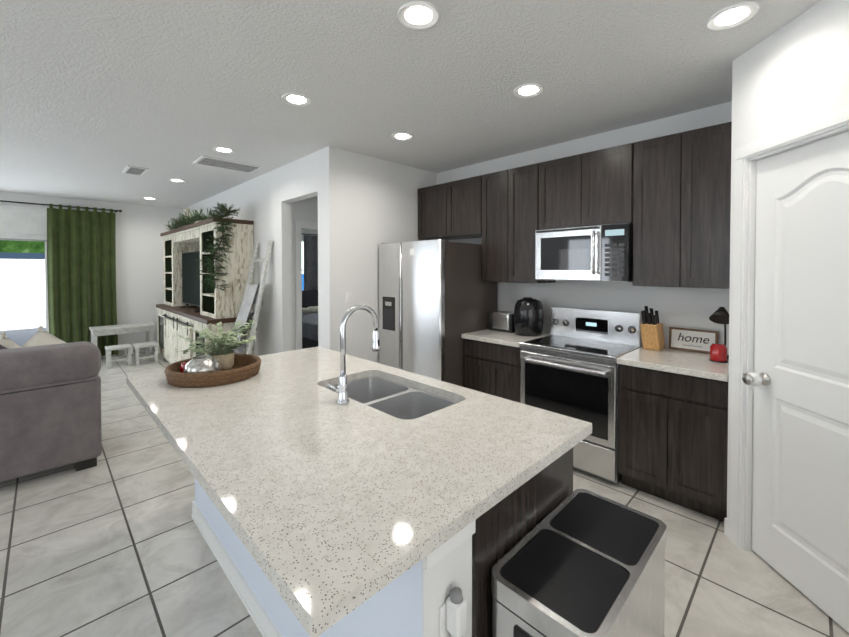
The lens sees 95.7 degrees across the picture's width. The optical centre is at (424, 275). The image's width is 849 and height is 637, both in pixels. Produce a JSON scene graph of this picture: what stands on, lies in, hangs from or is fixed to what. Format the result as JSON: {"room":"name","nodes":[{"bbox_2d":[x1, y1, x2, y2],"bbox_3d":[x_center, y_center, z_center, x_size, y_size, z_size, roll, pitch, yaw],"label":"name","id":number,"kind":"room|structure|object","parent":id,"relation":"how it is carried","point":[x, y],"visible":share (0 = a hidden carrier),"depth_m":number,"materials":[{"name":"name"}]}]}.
{"room":"kitchen","nodes":[
{"label":"kitchen","id":0,"kind":"room"},
{"bbox_2d":[0,191,182,347],"bbox_3d":[-7.096,0.092,5.243,6.840,2.700,0.120,-1,1,-45],"label":"wall","id":1,"kind":"structure","parent":0,"point":[139,268],"depth_m":6.98,"materials":[{"name":"white paint"}]},
{"bbox_2d":[0,204,46,241],"bbox_3d":[-6.881,-0.791,5.303,2.530,0.535,0.054,-1,1,-45],"label":"window shade","id":2,"kind":"object","parent":1,"relation":"attached to","point":[21,223],"depth_m":5.96,"materials":[{"name":"fabric"}]},
{"bbox_2d":[45,242,48,332],"bbox_3d":[-7.519,0.424,4.836,4.020,2.050,0.070,-1,1,-45],"label":"window","id":3,"kind":"structure","parent":1,"relation":"in","point":[47,318],"depth_m":6.20,"materials":[{"name":"white"}]},
{"bbox_2d":[0,200,121,211],"bbox_3d":[-6.692,-1.106,5.451,3.794,0.048,0.120,-1,1,-45],"label":"curtain rod","id":4,"kind":"object","parent":1,"relation":"attached to","point":[56,205],"visible":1,"depth_m":6.10,"materials":[{"name":"black metal"}]},
{"bbox_2d":[47,204,118,355],"bbox_3d":[-5.684,0.126,6.417,0.871,2.536,0.112,-1,1,-45],"label":"curtain","id":5,"kind":"object","parent":4,"relation":"hanging from","point":[81,265],"visible":0.94,"depth_m":6.40,"materials":[{"name":"green fabric"}]},
{"bbox_2d":[101,347,145,356],"bbox_3d":[-5.383,1.370,6.866,1.850,0.095,0.014,-1,1,-45],"label":"baseboard","id":6,"kind":"structure","parent":1,"relation":"attached to","point":[123,351],"depth_m":6.87,"materials":[{"name":"white"}]},
{"bbox_2d":[183,149,322,355],"bbox_3d":[-2.852,0.085,5.732,0.120,2.700,5.400,-1,1,-45],"label":"wall","id":7,"kind":"structure","parent":0,"point":[263,202],"depth_m":4.51,"materials":[{"name":"white paint"}]},
{"bbox_2d":[291,196,317,350],"bbox_3d":[-0.632,0.086,5.623,2.880,2.700,0.120,-1,1,-45],"label":"wall","id":8,"kind":"structure","parent":0,"point":[305,210],"depth_m":4.62,"materials":[{"name":"white paint"}]},
{"bbox_2d":[295,220,317,349],"bbox_3d":[-1.273,0.392,4.982,0.900,2.110,0.135,-1,1,-45],"label":"door frame","id":9,"kind":"structure","parent":8,"relation":"attached to","point":[300,225],"depth_m":4.64,"materials":[{"name":"white wood"}]},
{"bbox_2d":[301,229,317,241],"bbox_3d":[-3.292,0.044,8.308,2.880,2.700,0.120,-1,1,-45],"label":"wall","id":10,"kind":"structure","parent":0,"point":[305,231],"depth_m":8.80,"materials":[{"name":"white paint"}]},
{"bbox_2d":[302,233,317,289],"bbox_3d":[-2.792,0.099,8.607,1.750,2.080,0.048,-1,1,-45],"label":"curtain","id":11,"kind":"object","parent":10,"relation":"hanging from","point":[310,261],"visible":0.12,"depth_m":8.78,"materials":[{"name":"black fabric"}]},
{"bbox_2d":[323,146,436,362],"bbox_3d":[0.114,0.100,4.785,3.000,2.700,0.120,-1,1,-45],"label":"wall","id":12,"kind":"structure","parent":0,"point":[370,204],"depth_m":3.93,"materials":[{"name":"white paint"}]},
{"bbox_2d":[345,291,351,302],"bbox_3d":[-0.757,0.217,3.833,0.070,0.115,0.009,-1,1,-45],"label":"switch plate","id":13,"kind":"object","parent":12,"relation":"attached to","point":[348,296],"visible":1,"depth_m":3.83,"materials":[{"name":"white plastic"}]},
{"bbox_2d":[418,184,457,239],"bbox_3d":[0.221,-0.710,4.403,0.342,0.588,0.515,-1,1,-45],"label":"upper cabinet","id":14,"kind":"object","parent":12,"relation":"attached to","point":[429,198],"depth_m":4.34,"materials":[{"name":"brown wood"}]},
{"bbox_2d":[0,0,821,208],"bbox_3d":[-1.973,-1.252,2.949,10.920,0.060,11.920,-1,1,-45],"label":"ceiling","id":15,"kind":"structure","parent":0,"point":[97,97],"depth_m":2.39,"materials":[{"name":"white paint"}]},
{"bbox_2d":[122,165,148,175],"bbox_3d":[-3.437,-1.240,4.568,0.200,0.014,0.420,-1,1,-45],"label":"ceiling vent","id":16,"kind":"object","parent":15,"relation":"in","point":[134,170],"depth_m":4.53,"materials":[{"name":"white metal"}]},
{"bbox_2d":[143,197,156,199],"bbox_3d":[-4.567,-1.271,6.391,0.195,0.010,0.195,0,1,21],"label":"recessed light","id":17,"kind":"object","parent":15,"relation":"in","point":[147,198],"depth_m":6.38,"materials":[{"name":"white"}]},
{"bbox_2d":[168,179,185,182],"bbox_3d":[-3.279,-1.250,5.091,0.195,0.010,0.195,1,1,39],"label":"recessed light","id":18,"kind":"object","parent":15,"relation":"in","point":[174,180],"depth_m":5.09,"materials":[{"name":"white plastic"}]},
{"bbox_2d":[213,147,234,153],"bbox_3d":[-1.977,-1.230,3.791,0.195,0.010,0.195,1,1,36],"label":"recessed light","id":19,"kind":"object","parent":15,"relation":"in","point":[220,149],"depth_m":3.80,"materials":[{"name":"white plastic"}]},
{"bbox_2d":[193,156,262,172],"bbox_3d":[-2.200,-1.236,4.315,0.620,0.014,0.360,-1,1,-45],"label":"ceiling vent","id":20,"kind":"object","parent":15,"relation":"in","point":[219,163],"depth_m":4.27,"materials":[{"name":"white metal"}]},
{"bbox_2d":[282,93,310,106],"bbox_3d":[-0.886,-1.212,2.662,0.195,0.010,0.195,0,1,21],"label":"recessed light","id":21,"kind":"object","parent":15,"relation":"in","point":[295,100],"depth_m":2.66,"materials":[{"name":"white plastic"}]},
{"bbox_2d":[391,132,412,140],"bbox_3d":[-0.196,-1.224,3.401,0.195,0.010,0.195,0,1,21],"label":"recessed light","id":22,"kind":"object","parent":15,"relation":"in","point":[401,136],"depth_m":3.40,"materials":[{"name":"white plastic"}]},
{"bbox_2d":[397,1,439,30],"bbox_3d":[-0.027,-1.198,1.781,0.195,0.010,0.195,0,1,21],"label":"recessed light","id":23,"kind":"object","parent":15,"relation":"in","point":[418,18],"depth_m":1.78,"materials":[{"name":"white plastic"}]},
{"bbox_2d":[513,83,543,97],"bbox_3d":[0.683,-1.210,2.527,0.195,0.010,0.195,0,1,21],"label":"recessed light","id":24,"kind":"object","parent":15,"relation":"in","point":[530,91],"depth_m":2.52,"materials":[{"name":"white plastic"}]},
{"bbox_2d":[706,2,759,30],"bbox_3d":[1.429,-1.198,1.788,0.195,0.010,0.195,0,1,6],"label":"recessed light","id":25,"kind":"object","parent":15,"relation":"in","point":[734,18],"depth_m":1.78,"materials":[{"name":"white plastic"}]},
{"bbox_2d":[0,352,848,636],"bbox_3d":[-1.973,1.508,2.993,10.920,0.060,11.920,-1,1,-45],"label":"floor","id":26,"kind":"structure","parent":0,"point":[113,543],"depth_m":2.01,"materials":[{"name":"tile"}]},
{"bbox_2d":[0,326,101,481],"bbox_3d":[-3.847,0.954,2.344,2.818,1.069,1.032,-1,1,-45],"label":"sofa","id":27,"kind":"object","parent":26,"relation":"on","point":[50,401],"visible":1,"depth_m":2.78,"materials":[{"name":"grey fabric"}]},
{"bbox_2d":[105,344,131,367],"bbox_3d":[-4.858,1.279,6.107,0.310,0.300,0.310,-1,1,-45],"label":"stool","id":28,"kind":"object","parent":26,"relation":"on","point":[128,355],"visible":1,"depth_m":6.08,"materials":[{"name":"grey wood"}]},
{"bbox_2d":[89,322,154,352],"bbox_3d":[-5.139,1.142,6.552,0.840,0.560,0.460,-1,1,-45],"label":"table","id":29,"kind":"object","parent":26,"relation":"on","point":[146,327],"visible":0.79,"depth_m":6.47,"materials":[{"name":"grey wood"}]},
{"bbox_2d":[132,341,158,364],"bbox_3d":[-4.574,1.276,6.304,0.310,0.300,0.310,-1,1,-45],"label":"stool","id":30,"kind":"object","parent":26,"relation":"on","point":[154,345],"visible":1,"depth_m":6.28,"materials":[{"name":"grey wood"}]},
{"bbox_2d":[156,201,253,363],"bbox_3d":[-3.403,0.154,5.716,0.668,2.562,3.188,-1,1,-45],"label":"entertainment center","id":31,"kind":"object","parent":26,"relation":"on","point":[207,260],"visible":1,"depth_m":5.17,"materials":[{"name":"white wood"}]},
{"bbox_2d":[179,251,199,311],"bbox_3d":[-3.466,0.080,5.813,0.240,0.873,1.380,-1,1,-45],"label":"tv","id":32,"kind":"object","parent":31,"relation":"on","point":[190,275],"depth_m":5.90,"materials":[{"name":"black glass"}]},
{"bbox_2d":[232,241,272,353],"bbox_3d":[-2.109,0.523,4.602,0.404,1.866,0.490,-1,1,-45],"label":"blanket ladder","id":33,"kind":"object","parent":26,"relation":"on","point":[253,293],"visible":0.54,"depth_m":4.53,"materials":[{"name":"grey wood"}]},
{"bbox_2d":[302,290,317,348],"bbox_3d":[-2.025,0.878,7.774,1.550,1.050,2.160,-1,1,-45],"label":"bed","id":34,"kind":"object","parent":26,"relation":"on","point":[309,318],"visible":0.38,"depth_m":7.36,"materials":[{"name":"grey"}]},
{"bbox_2d":[192,432,591,636],"bbox_3d":[-0.397,1.058,1.932,0.873,0.874,2.064,-1,1,-45],"label":"kitchen island","id":35,"kind":"object","parent":26,"relation":"on","point":[449,594],"depth_m":1.13,"materials":[{"name":"white paint"}]},
{"bbox_2d":[126,348,591,636],"bbox_3d":[-0.515,0.601,1.854,1.210,0.039,2.130,-1,1,-45],"label":"island countertop","id":36,"kind":"structure","parent":35,"relation":"on","point":[333,504],"depth_m":1.23,"materials":[{"name":"beige stone"}]},
{"bbox_2d":[164,354,260,387],"bbox_3d":[-1.196,0.538,2.199,0.486,0.075,0.486,-1,1,-45],"label":"wicker tray","id":37,"kind":"object","parent":36,"relation":"on","point":[236,369],"depth_m":2.05,"materials":[{"name":"brown wicker"}]},
{"bbox_2d":[180,362,187,372],"bbox_3d":[-1.330,0.529,2.150,0.064,0.080,0.064,-1,1,-45],"label":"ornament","id":38,"kind":"object","parent":37,"relation":"in","point":[182,366],"depth_m":2.12,"materials":[{"name":"red glass"}]},
{"bbox_2d":[184,355,220,372],"bbox_3d":[-1.207,0.508,2.089,0.176,0.125,0.176,-1,1,-45],"label":"ornament","id":39,"kind":"object","parent":37,"relation":"in","point":[203,363],"depth_m":2.04,"materials":[{"name":"silver glass"}]},
{"bbox_2d":[175,319,257,370],"bbox_3d":[-1.219,0.422,2.300,0.450,0.291,0.423,-1,1,-45],"label":"potted plant","id":40,"kind":"object","parent":36,"relation":"on","point":[223,358],"depth_m":2.25,"materials":[{"name":"green plant"}]},
{"bbox_2d":[326,304,381,403],"bbox_3d":[-0.335,0.360,1.848,0.242,0.443,0.138,-1,1,-45],"label":"faucet","id":41,"kind":"object","parent":36,"relation":"on","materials":[{"name":"silver metal"}]},
{"bbox_2d":[354,372,453,419],"bbox_3d":[-0.189,0.709,1.946,0.440,0.204,0.780,-1,1,-45],"label":"sink","id":42,"kind":"object","parent":36,"relation":"in","point":[405,400],"depth_m":2.04,"materials":[{"name":"silver metal"}]},
{"bbox_2d":[379,239,496,386],"bbox_3d":[0.140,0.561,4.062,0.891,1.800,0.897,-1,1,-45],"label":"fridge","id":43,"kind":"object","parent":26,"relation":"on","point":[437,298],"visible":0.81,"depth_m":3.66,"materials":[{"name":"grey metal"}]},
{"bbox_2d":[461,297,549,402],"bbox_3d":[0.792,0.836,3.634,0.647,1.264,0.616,-1,1,-45],"label":"base cabinet","id":44,"kind":"object","parent":26,"relation":"on","point":[491,361],"visible":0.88,"depth_m":3.46,"materials":[{"name":"brown wood"}]},
{"bbox_2d":[489,311,514,332],"bbox_3d":[0.801,0.456,3.813,0.170,0.184,0.285,-1,1,-45],"label":"toaster","id":45,"kind":"object","parent":44,"relation":"on","point":[499,321],"depth_m":3.75,"materials":[{"name":"silver metal"}]},
{"bbox_2d":[491,489,666,636],"bbox_3d":[0.514,1.175,1.192,0.618,0.662,0.343,-1,1,-45],"label":"trash can","id":46,"kind":"object","parent":26,"relation":"on","point":[581,563],"visible":1,"depth_m":1.11,"materials":[{"name":"silver metal"}]},
{"bbox_2d":[520,306,642,482],"bbox_3d":[1.245,0.886,3.110,0.689,1.180,0.754,-1,1,-45],"label":"range","id":47,"kind":"object","parent":26,"relation":"on","point":[569,366],"visible":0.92,"depth_m":2.93,"materials":[{"name":"silver metal"}]},
{"bbox_2d":[617,306,728,521],"bbox_3d":[1.760,0.848,2.657,0.647,1.270,0.604,-1,1,-45],"label":"base cabinet","id":48,"kind":"object","parent":26,"relation":"on","point":[673,423],"visible":1,"depth_m":2.48,"materials":[{"name":"brown wood"}]},
{"bbox_2d":[709,343,727,362],"bbox_3d":[1.946,0.512,2.545,0.100,0.112,0.100,-1,1,-45],"label":"jar","id":49,"kind":"object","parent":48,"relation":"on","point":[718,352],"depth_m":2.51,"materials":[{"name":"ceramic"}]},
{"bbox_2d":[709,307,728,359],"bbox_3d":[2.026,0.390,2.614,0.206,0.353,0.137,-1,1,-45],"label":"desk lamp","id":50,"kind":"object","parent":48,"relation":"on","point":[720,316],"depth_m":2.62,"materials":[{"name":"black"}]},
{"bbox_2d":[437,101,731,354],"bbox_3d":[2.162,0.131,2.789,0.120,2.700,5.840,-1,1,-45],"label":"wall","id":51,"kind":"structure","parent":0,"point":[688,308],"depth_m":3.22,"materials":[{"name":"white paint"}]},
{"bbox_2d":[442,177,473,238],"bbox_3d":[0.502,-0.706,4.120,0.342,0.588,0.515,-1,1,-45],"label":"upper cabinet","id":52,"kind":"object","parent":51,"relation":"attached to","point":[457,196],"depth_m":4.04,"materials":[{"name":"brown wood"}]},
{"bbox_2d":[474,171,501,281],"bbox_3d":[0.792,-0.465,3.830,0.342,1.060,0.428,-1,1,-45],"label":"upper cabinet","id":53,"kind":"object","parent":51,"relation":"attached to","point":[487,187],"depth_m":3.75,"materials":[{"name":"brown wood"}]},
{"bbox_2d":[502,163,555,282],"bbox_3d":[1.012,-0.462,3.609,0.342,1.060,0.428,-1,1,-45],"label":"upper cabinet","id":54,"kind":"object","parent":51,"relation":"attached to","point":[518,232],"depth_m":3.53,"materials":[{"name":"brown wood"}]},
{"bbox_2d":[534,156,569,229],"bbox_3d":[1.274,-0.694,3.340,0.342,0.588,0.437,-1,1,-45],"label":"upper cabinet","id":55,"kind":"object","parent":51,"relation":"attached to","point":[552,180],"depth_m":3.29,"materials":[{"name":"brown wood"}]},
{"bbox_2d":[570,145,621,226],"bbox_3d":[1.500,-0.690,3.112,0.342,0.588,0.437,-1,1,-45],"label":"upper cabinet","id":56,"kind":"object","parent":51,"relation":"attached to","point":[595,176],"depth_m":3.03,"materials":[{"name":"brown wood"}]},
{"bbox_2d":[535,223,632,281],"bbox_3d":[1.345,-0.174,3.192,0.462,0.434,0.750,-1,1,-45],"label":"microwave","id":57,"kind":"object","parent":56,"relation":"attached to","point":[596,253],"visible":1,"depth_m":3.02,"materials":[{"name":"silver metal"}]},
{"bbox_2d":[622,135,669,286],"bbox_3d":[1.761,-0.450,2.852,0.342,1.060,0.423,-1,1,-45],"label":"upper cabinet","id":58,"kind":"object","parent":51,"relation":"attached to","point":[645,163],"depth_m":2.77,"materials":[{"name":"brown wood"}]},
{"bbox_2d":[727,0,848,519],"bbox_3d":[2.614,0.157,1.177,1.508,2.700,2.674,-1,1,-45],"label":"wall","id":59,"kind":"structure","parent":0,"point":[794,72],"depth_m":1.83,"materials":[{"name":"white paint"}]},
{"bbox_2d":[666,122,731,288],"bbox_3d":[1.955,-0.447,2.656,0.342,1.060,0.360,-1,1,-45],"label":"upper cabinet","id":60,"kind":"object","parent":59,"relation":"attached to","point":[668,197],"depth_m":2.55,"materials":[{"name":"brown wood"}]},
{"bbox_2d":[730,105,848,550],"bbox_3d":[1.785,0.404,1.697,0.144,2.190,0.910,0,1,0],"label":"door frame","id":61,"kind":"structure","parent":59,"relation":"attached to","point":[747,157],"depth_m":2.08,"materials":[{"name":"white wood"}]},
{"bbox_2d":[742,131,848,632],"bbox_3d":[1.769,0.442,1.711,0.541,2.088,0.579,-1,1,-45],"label":"pantry door","id":62,"kind":"structure","parent":59,"relation":"in","point":[797,379],"depth_m":1.79,"materials":[{"name":"white wood"}]},
{"label":"outside","id":63,"kind":"structure","parent":0,"visible":0},
{"bbox_2d":[0,240,45,346],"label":"window","id":64,"kind":"structure","parent":63,"point":[22,296],"depth_m":9.83,"materials":[{"name":"grey glass"}]},
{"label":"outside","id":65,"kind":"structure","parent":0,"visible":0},
{"bbox_2d":[302,242,303,289],"bbox_3d":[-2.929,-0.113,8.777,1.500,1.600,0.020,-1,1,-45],"label":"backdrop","id":66,"kind":"structure","parent":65,"point":[302,265],"depth_m":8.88,"materials":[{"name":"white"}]}
]}

